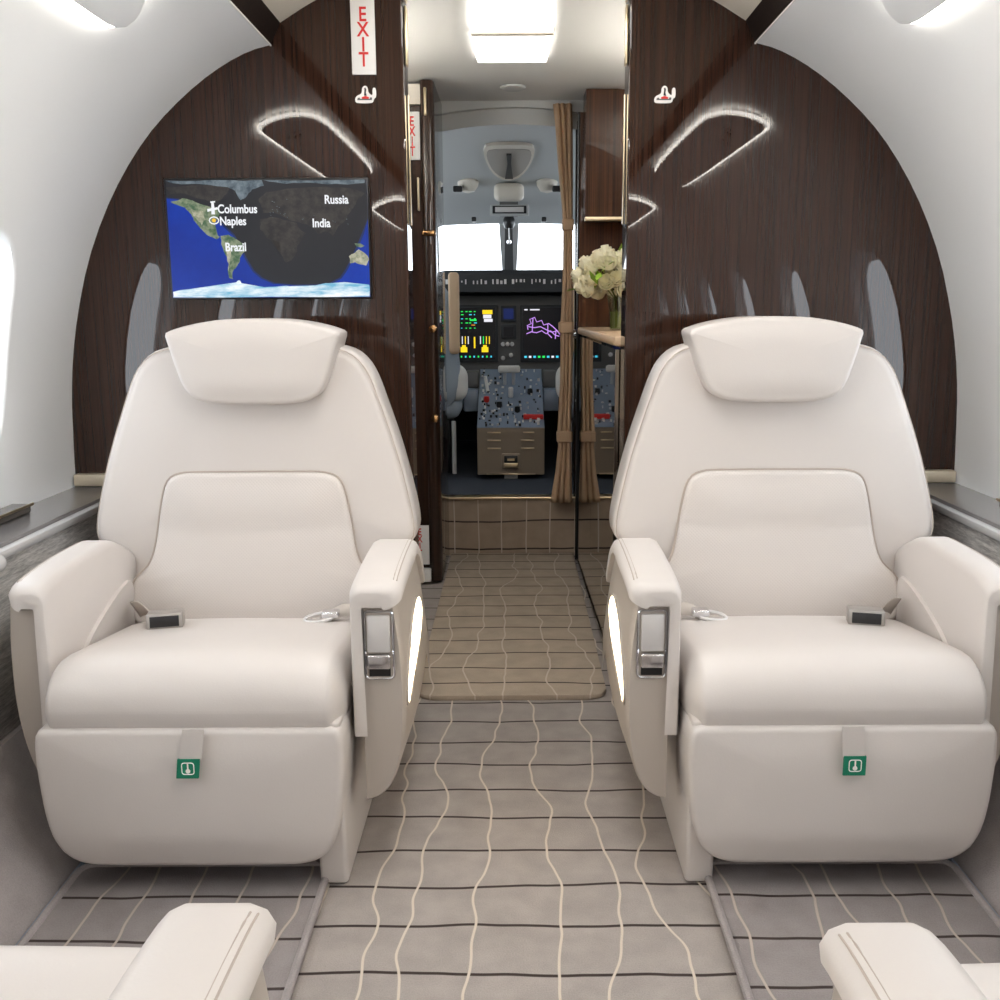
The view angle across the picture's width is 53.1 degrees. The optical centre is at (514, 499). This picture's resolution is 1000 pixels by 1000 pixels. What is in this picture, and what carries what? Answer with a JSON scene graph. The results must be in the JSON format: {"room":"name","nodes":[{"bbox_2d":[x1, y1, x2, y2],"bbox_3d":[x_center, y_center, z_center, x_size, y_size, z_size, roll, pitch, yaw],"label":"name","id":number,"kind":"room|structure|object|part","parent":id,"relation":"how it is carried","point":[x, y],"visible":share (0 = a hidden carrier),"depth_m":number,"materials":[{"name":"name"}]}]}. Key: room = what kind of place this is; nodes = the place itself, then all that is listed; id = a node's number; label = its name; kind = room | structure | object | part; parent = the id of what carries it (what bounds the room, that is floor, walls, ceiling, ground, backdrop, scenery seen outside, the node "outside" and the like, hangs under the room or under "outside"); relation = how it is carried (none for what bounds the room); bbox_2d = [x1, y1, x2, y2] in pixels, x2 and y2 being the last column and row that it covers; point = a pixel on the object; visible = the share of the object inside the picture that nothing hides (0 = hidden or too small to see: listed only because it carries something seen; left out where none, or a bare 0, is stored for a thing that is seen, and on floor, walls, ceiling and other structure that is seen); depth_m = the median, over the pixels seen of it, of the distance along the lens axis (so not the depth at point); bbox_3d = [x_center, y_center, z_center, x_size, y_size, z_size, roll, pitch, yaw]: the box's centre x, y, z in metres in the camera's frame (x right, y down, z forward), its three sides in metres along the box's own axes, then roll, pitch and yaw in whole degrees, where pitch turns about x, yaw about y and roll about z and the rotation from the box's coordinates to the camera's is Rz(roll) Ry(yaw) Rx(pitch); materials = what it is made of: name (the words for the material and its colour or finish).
{"room":"aircraft cabin","nodes":[
{"label":"aircraft cabin","id":0,"kind":"room"},
{"bbox_2d":[0,725,84,945],"bbox_3d":[-0.891,1.052,-0.578,0.208,0.260,6.470,0,11,0],"label":"wall","id":1,"kind":"structure","parent":0,"point":[33,867],"depth_m":1.76,"materials":[{"name":"carpet"}]},
{"bbox_2d":[0,0,268,508],"bbox_3d":[-0.854,0.084,-0.761,0.590,1.155,6.475,0,11,0],"label":"wall","id":2,"kind":"structure","parent":0,"point":[80,96],"depth_m":2.12,"materials":[{"name":"white plastic"}]},
{"bbox_2d":[0,223,16,443],"bbox_3d":[-1.071,-0.285,1.930,0.143,0.495,0.395,0,11,0],"label":"window","id":3,"kind":"structure","parent":2,"relation":"in","point":[8,278],"depth_m":2.09,"materials":[{"name":"white"}]},
{"bbox_2d":[0,473,104,740],"bbox_3d":[-1.006,0.738,-0.635,0.167,0.400,6.456,0,11,0],"label":"ledge","id":4,"kind":"object","parent":2,"relation":"attached to","point":[32,533],"visible":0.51,"depth_m":2.04,"materials":[{"name":"grey wood"}]},
{"bbox_3d":[-0.945,0.118,1.804,0.038,0.038,0.050,0,11,0],"label":"latch knob","id":5,"kind":"part","parent":4,"relation":"part of","materials":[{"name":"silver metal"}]},
{"bbox_3d":[-1.069,0.594,-0.834,0.043,0.018,6.120,0,11,0],"label":"table lid","id":6,"kind":"part","parent":4,"relation":"part of","materials":[{"name":"grey"}]},
{"bbox_3d":[-1.045,0.585,-0.833,0.004,0.006,6.125,0,11,0],"label":"lid trim","id":7,"kind":"part","parent":4,"relation":"part of","materials":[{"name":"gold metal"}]},
{"bbox_3d":[-0.957,0.599,-0.731,0.024,0.017,6.320,0,11,0],"label":"edge rail","id":8,"kind":"part","parent":4,"relation":"part of","materials":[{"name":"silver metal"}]},
{"bbox_2d":[66,0,144,27],"bbox_3d":[-0.665,-0.759,1.082,0.152,0.093,1.514,0,11,0],"label":"pod","id":9,"kind":"object","parent":2,"relation":"attached to","point":[109,13],"visible":1,"depth_m":1.74,"materials":[{"name":"white plastic"}]},
{"bbox_2d":[227,0,271,45],"bbox_3d":[-0.562,-0.442,-0.864,0.005,0.004,6.470,0,11,0],"label":"trim","id":10,"kind":"structure","parent":2,"relation":"attached to","point":[229,1],"depth_m":2.12,"materials":[{"name":"white metal"}]},
{"bbox_2d":[231,0,279,43],"bbox_3d":[-0.565,-0.481,-0.872,0.054,0.078,6.470,0,11,0],"label":"trim","id":11,"kind":"structure","parent":2,"relation":"attached to","point":[256,12],"depth_m":2.17,"materials":[{"name":"brown wood"}]},
{"bbox_2d":[454,292,561,439],"bbox_3d":[-0.004,-0.798,5.829,2.000,0.970,0.050,0,11,0],"label":"wall","id":12,"kind":"structure","parent":0,"point":[466,421],"depth_m":5.87,"materials":[{"name":"grey plastic"}]},
{"bbox_2d":[445,270,562,386],"bbox_3d":[-0.004,-0.899,5.269,1.880,0.578,0.992,0,11,0],"label":"panel","id":13,"kind":"object","parent":12,"relation":"attached to","point":[495,331],"visible":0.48,"depth_m":4.91,"materials":[{"name":"grey plastic"}]},
{"bbox_2d":[442,127,574,225],"bbox_3d":[-0.006,-1.413,4.520,1.900,0.330,1.310,0,11,0],"label":"ceiling","id":14,"kind":"structure","parent":0,"point":[463,151],"depth_m":4.55,"materials":[{"name":"grey plastic"}]},
{"bbox_2d":[453,178,478,192],"bbox_3d":[-0.226,-1.455,4.623,0.117,0.070,0.110,0,11,0],"label":"ceiling vent","id":15,"kind":"object","parent":14,"relation":"in","point":[468,185],"visible":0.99,"depth_m":4.59,"materials":[{"name":"beige plastic"}]},
{"bbox_2d":[499,224,518,269],"bbox_3d":[-0.031,-1.329,5.280,1.880,0.299,0.618,0,11,0],"label":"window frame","id":16,"kind":"structure","parent":14,"relation":"attached to","point":[509,252],"depth_m":5.34,"materials":[{"name":"grey metal"}]},
{"bbox_2d":[494,183,523,201],"bbox_3d":[-0.028,-1.435,4.663,0.140,0.079,0.100,0,11,0],"label":"light","id":17,"kind":"object","parent":14,"relation":"attached to","point":[503,192],"visible":1,"depth_m":4.62,"materials":[{"name":"beige plastic"}]},
{"bbox_2d":[500,202,517,243],"bbox_3d":[-0.029,-1.359,4.891,0.090,0.216,0.081,0,11,0],"label":"compass","id":18,"kind":"object","parent":14,"relation":"hanging from","point":[508,221],"visible":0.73,"depth_m":4.86,"materials":[{"name":"black plastic"}]},
{"bbox_2d":[507,228,510,243],"bbox_3d":[-0.029,-1.286,4.875,0.022,0.077,0.022,0,11,0],"label":"pendant","id":19,"kind":"object","parent":18,"relation":"attached to","point":[508,241],"depth_m":4.87,"materials":[{"name":"silver metal"}]},
{"bbox_2d":[484,142,534,179],"bbox_3d":[-0.025,-1.472,4.358,0.215,0.099,0.462,0,11,0],"label":"hatch","id":20,"kind":"object","parent":14,"relation":"attached to","point":[506,160],"visible":1,"depth_m":4.28,"materials":[{"name":"beige plastic"}]},
{"bbox_2d":[490,205,528,216],"bbox_3d":[-0.026,-1.381,4.769,0.186,0.052,0.052,0,11,0],"label":"display","id":21,"kind":"object","parent":14,"relation":"attached to","point":[495,210],"visible":1,"depth_m":4.75,"materials":[{"name":"grey plastic"}]},
{"bbox_2d":[536,178,559,192],"bbox_3d":[0.157,-1.459,4.637,0.117,0.070,0.110,0,11,0],"label":"ceiling vent","id":22,"kind":"object","parent":14,"relation":"in","point":[546,185],"visible":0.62,"depth_m":4.60,"materials":[{"name":"beige plastic"}]},
{"bbox_2d":[448,439,572,494],"bbox_3d":[-0.001,-0.160,5.025,2.000,0.060,1.870,0,11,0],"label":"floor","id":23,"kind":"structure","parent":0,"point":[467,481],"depth_m":4.52,"materials":[{"name":"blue carpet"}]},
{"bbox_2d":[445,272,467,473],"bbox_3d":[-0.462,-0.594,4.710,0.492,0.914,0.525,0,11,0],"label":"seat","id":24,"kind":"object","parent":23,"relation":"on","point":[457,376],"visible":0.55,"depth_m":4.48,"materials":[{"name":"grey leather"}]},
{"bbox_3d":[-0.478,-0.699,4.499,0.460,0.560,0.100,0,11,0],"label":"backrest","id":25,"kind":"part","parent":24,"relation":"part of","materials":[{"name":"grey leather"}]},
{"bbox_2d":[447,399,462,418],"bbox_3d":[-0.477,-0.466,4.772,0.460,0.120,0.450,0,11,0],"label":"seat cushion","id":26,"kind":"object","parent":24,"relation":"on","point":[454,408],"depth_m":4.56,"materials":[{"name":"grey fabric"}]},
{"bbox_2d":[463,365,557,478],"bbox_3d":[-0.019,-0.382,4.717,0.450,0.490,0.552,0,11,0],"label":"console","id":27,"kind":"object","parent":23,"relation":"on","point":[510,401],"visible":0.98,"depth_m":4.56,"materials":[{"name":"brown"}]},
{"bbox_3d":[-0.133,-0.470,4.667,0.028,0.030,0.027,0,11,0],"label":"knob","id":28,"kind":"part","parent":27,"relation":"part of","materials":[{"name":"red plastic"}]},
{"bbox_3d":[-0.135,-0.550,4.743,0.031,0.078,0.016,-9,14,-39],"label":"flap lever","id":29,"kind":"part","parent":27,"relation":"part of","materials":[{"name":"white plastic"}]},
{"bbox_3d":[-0.072,-0.442,4.625,0.028,0.030,0.027,0,11,0],"label":"knob","id":30,"kind":"part","parent":27,"relation":"part of","materials":[{"name":"black plastic"}]},
{"bbox_3d":[-0.049,-0.596,4.787,0.064,0.097,0.048,0,11,0],"label":"throttle lever","id":31,"kind":"part","parent":27,"relation":"part of","materials":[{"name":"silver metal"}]},
{"bbox_3d":[-0.020,-0.485,4.706,0.302,0.228,0.525,0,11,0],"label":"plate","id":32,"kind":"part","parent":27,"relation":"part of","materials":[{"name":"blue"}]},
{"bbox_3d":[-0.007,-0.596,4.787,0.064,0.097,0.048,0,11,0],"label":"throttle lever","id":33,"kind":"part","parent":27,"relation":"part of","materials":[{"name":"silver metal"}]},
{"bbox_3d":[0.011,-0.416,4.587,0.028,0.030,0.027,0,11,0],"label":"knob","id":34,"kind":"part","parent":27,"relation":"part of","materials":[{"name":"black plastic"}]},
{"bbox_3d":[0.071,-0.513,4.729,0.028,0.030,0.027,0,11,0],"label":"knob","id":35,"kind":"part","parent":27,"relation":"part of","materials":[{"name":"black plastic"}]},
{"bbox_2d":[555,283,573,467],"bbox_3d":[0.431,-0.598,4.710,0.492,0.914,0.525,0,11,0],"label":"seat","id":36,"kind":"object","parent":23,"relation":"on","point":[557,386],"visible":0.07,"depth_m":4.53,"materials":[{"name":"grey"}]},
{"bbox_2d":[571,403,573,417],"bbox_3d":[0.448,-0.470,4.772,0.460,0.120,0.450,0,11,0],"label":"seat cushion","id":37,"kind":"object","parent":36,"relation":"on","point":[572,408],"depth_m":4.56,"materials":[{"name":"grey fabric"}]},
{"bbox_3d":[0.447,-0.703,4.499,0.460,0.560,0.100,0,11,0],"label":"backrest","id":38,"kind":"part","parent":36,"relation":"part of","materials":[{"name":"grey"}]},
{"bbox_2d":[441,100,582,495],"bbox_3d":[0.006,-0.776,3.934,1.980,1.560,0.080,0,11,0],"label":"wall","id":39,"kind":"structure","parent":0,"point":[456,115],"depth_m":3.79,"materials":[{"name":"grey plastic"}]},
{"bbox_2d":[449,499,574,555],"bbox_3d":[0.001,0.109,4.109,1.900,0.236,0.030,0,11,0],"label":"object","id":40,"kind":"structure","parent":39,"relation":"attached to","point":[506,525],"depth_m":4.09,"materials":[{"name":"carpet"}]},
{"bbox_2d":[449,494,574,499],"bbox_3d":[0.000,-0.012,4.090,1.900,0.010,0.062,0,11,0],"label":"trim","id":41,"kind":"structure","parent":39,"relation":"attached to","point":[518,496],"depth_m":4.06,"materials":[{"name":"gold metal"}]},
{"bbox_2d":[262,0,761,21],"bbox_3d":[-0.003,-0.577,-0.887,1.200,0.172,6.475,0,11,0],"label":"ceiling","id":42,"kind":"structure","parent":0,"point":[281,9],"depth_m":2.25,"materials":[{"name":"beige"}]},
{"bbox_2d":[72,0,956,545],"bbox_3d":[-0.002,-0.365,2.496,2.206,1.775,0.100,0,11,0],"label":"wall","id":43,"kind":"structure","parent":0,"point":[761,188],"depth_m":2.38,"materials":[{"name":"brown wood"}]},
{"bbox_2d":[164,177,372,299],"bbox_3d":[-0.583,-0.620,2.377,0.479,0.278,0.034,0,11,0],"label":"wall screen","id":44,"kind":"object","parent":43,"relation":"attached to","point":[229,238],"visible":1,"depth_m":2.36,"materials":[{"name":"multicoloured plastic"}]},
{"bbox_2d":[350,0,375,74],"bbox_3d":[-0.350,-1.077,2.305,0.055,0.182,0.007,0,11,0],"label":"exit sign","id":45,"kind":"object","parent":43,"relation":"attached to","point":[362,12],"visible":1,"depth_m":2.30,"materials":[{"name":"white plastic"}]},
{"bbox_2d":[355,86,375,102],"bbox_3d":[-0.348,-0.945,2.331,0.049,0.038,0.004,0,11,0],"label":"placard","id":46,"kind":"object","parent":43,"relation":"attached to","point":[365,96],"visible":1,"depth_m":2.33,"materials":[{"name":"white plastic"}]},
{"bbox_3d":[-0.255,-1.085,2.342,0.006,0.130,0.030,0,11,0],"label":"hinge plate","id":47,"kind":"part","parent":43,"relation":"part of","materials":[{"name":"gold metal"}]},
{"bbox_3d":[-0.255,-0.820,2.420,0.004,0.300,0.012,0,11,0],"label":"edge trim","id":48,"kind":"part","parent":43,"relation":"part of","materials":[{"name":"silver metal"}]},
{"bbox_3d":[0.263,-0.822,2.420,0.004,0.300,0.012,0,11,0],"label":"edge trim","id":49,"kind":"part","parent":43,"relation":"part of","materials":[{"name":"silver metal"}]},
{"bbox_3d":[0.261,-1.087,2.342,0.006,0.130,0.030,0,11,0],"label":"hinge plate","id":50,"kind":"part","parent":43,"relation":"part of","materials":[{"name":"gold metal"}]},
{"bbox_2d":[654,86,675,102],"bbox_3d":[0.350,-0.945,2.332,0.049,0.038,0.004,0,11,0],"label":"placard","id":51,"kind":"object","parent":43,"relation":"attached to","point":[664,96],"visible":1,"depth_m":2.33,"materials":[{"name":"white plastic"}]},
{"bbox_2d":[406,0,625,100],"bbox_3d":[-0.006,-1.316,3.087,2.000,0.110,1.440,0,11,0],"label":"ceiling","id":52,"kind":"structure","parent":0,"point":[586,51],"depth_m":3.10,"materials":[{"name":"white"}]},
{"bbox_2d":[470,0,553,62],"bbox_3d":[-0.008,-1.304,2.769,0.233,0.020,0.730,0,11,0],"label":"recessed light","id":53,"kind":"object","parent":52,"relation":"in","point":[502,31],"visible":1,"depth_m":2.76,"materials":[{"name":"white plastic"}]},
{"bbox_2d":[471,36,552,62],"bbox_3d":[-0.009,-1.340,2.967,0.232,0.009,0.308,0,11,0],"label":"diffuser","id":54,"kind":"object","parent":53,"relation":"attached to","point":[488,49],"depth_m":2.95,"materials":[{"name":"white plastic"}]},
{"bbox_2d":[471,0,552,31],"bbox_3d":[-0.009,-1.273,2.617,0.228,0.009,0.310,0,11,0],"label":"diffuser","id":55,"kind":"object","parent":53,"relation":"attached to","point":[486,15],"depth_m":2.63,"materials":[{"name":"white plastic"}]},
{"bbox_2d":[500,84,525,91],"bbox_3d":[-0.006,-1.445,3.510,0.090,0.011,0.090,0,11,0],"label":"speaker cover","id":56,"kind":"object","parent":52,"relation":"attached to","point":[507,87],"visible":1,"depth_m":3.49,"materials":[{"name":"white plastic"}]},
{"bbox_2d":[550,103,573,502],"bbox_3d":[0.182,-0.732,3.861,0.088,1.511,0.050,0,11,0],"label":"curtain","id":57,"kind":"object","parent":52,"relation":"hanging from","point":[562,484],"visible":0.99,"depth_m":3.85,"materials":[{"name":"beige fabric"}]},
{"bbox_2d":[85,555,947,999],"bbox_3d":[0.004,1.010,0.204,1.600,0.060,8.020,0,11,0],"label":"floor","id":58,"kind":"structure","parent":0,"point":[514,849],"depth_m":1.78,"materials":[{"name":"carpet"}]},
{"bbox_2d":[0,903,275,999],"bbox_3d":[-0.530,0.410,0.581,0.701,0.981,0.830,0,11,0],"label":"seat","id":59,"kind":"object","parent":58,"relation":"on","point":[197,951],"visible":1,"depth_m":0.76,"materials":[{"name":"grey leather"}]},
{"bbox_2d":[0,945,140,999],"bbox_3d":[-0.541,0.526,0.762,0.508,0.161,0.470,0,11,0],"label":"seat cushion","id":60,"kind":"object","parent":59,"relation":"on","point":[26,972],"depth_m":0.89,"materials":[{"name":"grey leather"}]},
{"bbox_2d":[16,861,328,999],"bbox_3d":[-0.557,0.970,0.214,0.461,0.017,3.269,0,11,0],"label":"floor mat","id":61,"kind":"object","parent":58,"relation":"on","point":[98,905],"visible":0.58,"depth_m":1.70,"materials":[{"name":"carpet"}]},
{"bbox_2d":[8,318,428,882],"bbox_3d":[-0.536,0.141,1.980,0.701,0.981,0.755,0,11,0],"label":"seat","id":62,"kind":"object","parent":58,"relation":"on","point":[232,673],"visible":1,"depth_m":1.84,"materials":[{"name":"grey leather"}]},
{"bbox_3d":[-0.798,0.263,1.957,0.012,0.153,0.294,0,11,0],"label":"arm panel","id":63,"kind":"part","parent":62,"relation":"part of","materials":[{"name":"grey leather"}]},
{"bbox_2d":[45,618,352,727],"bbox_3d":[-0.546,0.309,1.892,0.508,0.161,0.470,0,11,0],"label":"seat cushion","id":64,"kind":"object","parent":62,"relation":"on","point":[100,672],"depth_m":1.68,"materials":[{"name":"grey leather"}]},
{"bbox_3d":[-0.543,0.103,2.087,0.515,0.320,0.079,0,11,0],"label":"lumbar panel","id":65,"kind":"part","parent":62,"relation":"part of","materials":[{"name":"leather"}]},
{"bbox_3d":[-0.543,-0.041,2.156,0.673,0.594,0.173,0,11,0],"label":"backrest","id":66,"kind":"part","parent":62,"relation":"part of","materials":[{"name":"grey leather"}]},
{"bbox_3d":[-0.236,0.231,1.725,0.040,0.067,0.007,0,11,0],"label":"plate","id":67,"kind":"part","parent":62,"relation":"part of","materials":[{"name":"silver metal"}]},
{"bbox_3d":[-0.235,0.251,1.734,0.053,0.126,0.009,0,11,0],"label":"control panel","id":68,"kind":"part","parent":62,"relation":"part of","materials":[{"name":"silver metal"}]},
{"bbox_2d":[409,597,421,701],"bbox_3d":[-0.191,0.274,1.898,0.010,0.139,0.261,0,11,0],"label":"lamp","id":69,"kind":"object","parent":62,"relation":"attached to","point":[415,605],"depth_m":1.90,"materials":[{"name":"beige"}]},
{"bbox_2d":[408,79,449,581],"bbox_3d":[-0.612,-0.592,3.719,0.682,1.755,0.464,0,11,0],"label":"door","id":70,"kind":"structure","parent":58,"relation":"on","point":[428,262],"depth_m":3.55,"materials":[{"name":"brown wood"}]},
{"bbox_2d":[410,112,419,159],"bbox_3d":[-0.350,-1.239,3.402,0.052,0.156,0.007,0,11,0],"label":"exit sign","id":71,"kind":"object","parent":70,"relation":"attached to","point":[414,116],"visible":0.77,"depth_m":3.40,"materials":[{"name":"white plastic"}]},
{"bbox_3d":[-0.331,-1.050,3.432,0.007,0.110,0.022,0,11,0],"label":"handle","id":72,"kind":"part","parent":70,"relation":"part of","materials":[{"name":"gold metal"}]},
{"bbox_2d":[418,525,429,563],"bbox_3d":[-0.347,0.164,3.657,0.068,0.146,0.007,0,11,0],"label":"exit sign","id":73,"kind":"object","parent":70,"relation":"attached to","point":[423,530],"visible":0.51,"depth_m":3.65,"materials":[{"name":"white plastic"}]},
{"bbox_3d":[-0.303,-1.343,3.368,0.010,0.090,0.014,0,11,0],"label":"handle","id":74,"kind":"part","parent":70,"relation":"part of","materials":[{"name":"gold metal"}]},
{"bbox_2d":[424,568,431,581],"bbox_3d":[-0.330,0.276,3.683,0.043,0.048,0.030,0,11,0],"label":"floor light","id":75,"kind":"object","parent":70,"relation":"attached to","point":[427,571],"visible":0.56,"depth_m":3.67,"materials":[{"name":"white"}]},
{"bbox_3d":[-0.288,-0.599,3.497,0.030,0.030,0.030,0,11,0],"label":"knob","id":76,"kind":"part","parent":70,"relation":"part of","materials":[{"name":"gold metal"}]},
{"bbox_3d":[-0.286,-0.289,3.556,0.030,0.030,0.030,0,11,0],"label":"knob","id":77,"kind":"part","parent":70,"relation":"part of","materials":[{"name":"gold metal"}]},
{"bbox_2d":[420,553,605,699],"bbox_3d":[-0.010,0.368,3.349,0.500,0.013,1.540,0,11,0],"label":"entry rug","id":78,"kind":"object","parent":58,"relation":"on","point":[507,626],"visible":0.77,"depth_m":3.08,"materials":[{"name":"carpet"}]},
{"bbox_2d":[573,89,624,643],"bbox_3d":[0.606,-0.500,3.239,0.764,1.755,1.390,0,11,0],"label":"tall cabinet","id":79,"kind":"object","parent":58,"relation":"on","point":[600,123],"visible":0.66,"depth_m":3.53,"materials":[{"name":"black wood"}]},
{"bbox_3d":[0.232,-0.644,3.878,0.016,0.036,0.036,0,11,0],"label":"lock knob","id":80,"kind":"part","parent":79,"relation":"part of","materials":[{"name":"silver metal"}]},
{"bbox_3d":[0.238,-0.589,3.805,0.008,1.680,0.013,0,11,0],"label":"edge rail","id":81,"kind":"part","parent":79,"relation":"part of","materials":[{"name":"black plastic"}]},
{"bbox_3d":[0.250,-0.154,3.648,0.010,0.865,0.718,0,11,-1],"label":"door","id":82,"kind":"part","parent":79,"relation":"part of","materials":[{"name":"brown wood"}]},
{"bbox_2d":[578,327,620,346],"bbox_3d":[0.612,-0.525,3.168,0.750,0.026,1.260,0,11,0],"label":"countertop","id":83,"kind":"structure","parent":79,"relation":"on","point":[604,334],"depth_m":3.01,"materials":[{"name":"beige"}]},
{"bbox_2d":[610,311,620,328],"bbox_3d":[0.337,-0.598,3.195,0.090,0.110,0.090,0,11,0],"label":"flower vase","id":84,"kind":"object","parent":83,"relation":"on","point":[615,316],"visible":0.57,"depth_m":3.17,"materials":[{"name":"clear glass"}]},
{"bbox_2d":[566,243,621,310],"bbox_3d":[0.316,-0.681,3.178,0.302,0.257,0.256,0,11,0],"label":"flower bouquet","id":85,"kind":"object","parent":84,"relation":"in","point":[588,281],"visible":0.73,"depth_m":3.11,"materials":[{"name":"beige plant"}]},
{"bbox_3d":[0.611,-1.035,3.781,0.748,0.798,0.125,0,11,0],"label":"panel","id":86,"kind":"part","parent":79,"relation":"part of","materials":[{"name":"brown wood"}]},
{"bbox_3d":[0.259,-0.023,2.964,0.010,0.865,0.670,0,11,-1],"label":"door","id":87,"kind":"part","parent":79,"relation":"part of","materials":[{"name":"beige mirror"}]},
{"bbox_2d":[602,316,999,880],"bbox_3d":[0.537,0.136,1.980,0.701,0.981,0.755,0,11,0],"label":"seat","id":88,"kind":"object","parent":58,"relation":"on","point":[798,670],"visible":1,"depth_m":1.87,"materials":[{"name":"grey leather"}]},
{"bbox_2d":[609,596,622,700],"bbox_3d":[0.193,0.273,1.898,0.010,0.139,0.261,0,11,0],"label":"lamp","id":89,"kind":"object","parent":88,"relation":"attached to","point":[615,604],"depth_m":1.89,"materials":[{"name":"beige"}]},
{"bbox_3d":[0.237,0.249,1.734,0.053,0.126,0.009,0,11,0],"label":"control panel","id":90,"kind":"part","parent":88,"relation":"part of","materials":[{"name":"silver metal"}]},
{"bbox_3d":[0.238,0.229,1.725,0.040,0.067,0.007,0,11,0],"label":"plate","id":91,"kind":"part","parent":88,"relation":"part of","materials":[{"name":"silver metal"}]},
{"bbox_3d":[0.543,-0.045,2.156,0.673,0.594,0.173,0,11,0],"label":"backrest","id":92,"kind":"part","parent":88,"relation":"part of","materials":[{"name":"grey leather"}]},
{"bbox_3d":[0.543,0.098,2.087,0.515,0.320,0.079,0,11,0],"label":"lumbar panel","id":93,"kind":"part","parent":88,"relation":"part of","materials":[{"name":"leather"}]},
{"bbox_2d":[679,615,986,725],"bbox_3d":[0.548,0.304,1.892,0.508,0.161,0.470,0,11,0],"label":"seat cushion","id":94,"kind":"object","parent":88,"relation":"on","point":[735,670],"depth_m":1.68,"materials":[{"name":"grey leather"}]},
{"bbox_3d":[0.800,0.256,1.957,0.012,0.153,0.294,0,11,0],"label":"arm panel","id":95,"kind":"part","parent":88,"relation":"part of","materials":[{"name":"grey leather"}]},
{"bbox_2d":[705,859,999,999],"bbox_3d":[0.566,0.965,0.214,0.461,0.017,3.269,0,11,0],"label":"floor mat","id":96,"kind":"object","parent":58,"relation":"on","point":[774,917],"visible":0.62,"depth_m":1.67,"materials":[{"name":"carpet"}]},
{"bbox_2d":[819,923,999,999],"bbox_3d":[0.574,0.410,0.552,0.701,0.981,0.830,0,11,0],"label":"seat","id":97,"kind":"object","parent":96,"relation":"on","point":[863,961],"visible":1,"depth_m":0.71,"materials":[{"name":"grey leather"}]},
{"bbox_2d":[961,963,999,999],"bbox_3d":[0.585,0.526,0.733,0.508,0.161,0.470,0,11,0],"label":"seat cushion","id":98,"kind":"object","parent":97,"relation":"on","point":[986,976],"depth_m":0.88,"materials":[{"name":"grey leather"}]},
{"bbox_2d":[757,0,999,498],"bbox_3d":[0.855,0.076,-0.761,0.590,1.155,6.475,0,11,0],"label":"wall","id":99,"kind":"structure","parent":0,"point":[930,88],"depth_m":2.14,"materials":[{"name":"white plastic"}]},
{"bbox_2d":[746,0,792,40],"bbox_3d":[0.561,-0.486,-0.872,0.054,0.078,6.470,0,11,0],"label":"trim","id":100,"kind":"structure","parent":99,"relation":"attached to","point":[766,12],"depth_m":2.18,"materials":[{"name":"brown wood"}]},
{"bbox_2d":[754,0,795,43],"bbox_3d":[0.558,-0.447,-0.864,0.005,0.004,6.470,0,11,0],"label":"trim","id":101,"kind":"structure","parent":99,"relation":"attached to","point":[793,1],"depth_m":2.13,"materials":[{"name":"white metal"}]},
{"bbox_2d":[881,0,953,23],"bbox_3d":[0.658,-0.764,1.082,0.152,0.093,1.514,0,11,0],"label":"pod","id":102,"kind":"object","parent":99,"relation":"attached to","point":[901,11],"visible":1,"depth_m":1.75,"materials":[{"name":"white plastic"}]},
{"bbox_2d":[925,469,999,565],"bbox_3d":[1.013,0.728,-0.635,0.167,0.400,6.456,0,11,0],"label":"ledge","id":103,"kind":"object","parent":99,"relation":"attached to","point":[970,517],"visible":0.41,"depth_m":2.19,"materials":[{"name":"grey wood"}]},
{"bbox_3d":[0.977,0.754,-0.630,0.023,0.348,6.456,0,11,0],"label":"panel","id":104,"kind":"part","parent":103,"relation":"part of","materials":[{"name":"grey wood"}]},
{"bbox_3d":[0.963,0.591,-0.731,0.024,0.017,6.320,0,11,0],"label":"edge rail","id":105,"kind":"part","parent":103,"relation":"part of","materials":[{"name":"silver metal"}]},
{"bbox_2d":[948,756,999,917],"bbox_3d":[0.901,1.044,-0.578,0.208,0.260,6.470,0,11,0],"label":"wall","id":106,"kind":"structure","parent":0,"point":[980,863],"depth_m":1.78,"materials":[{"name":"carpet"}]}
]}

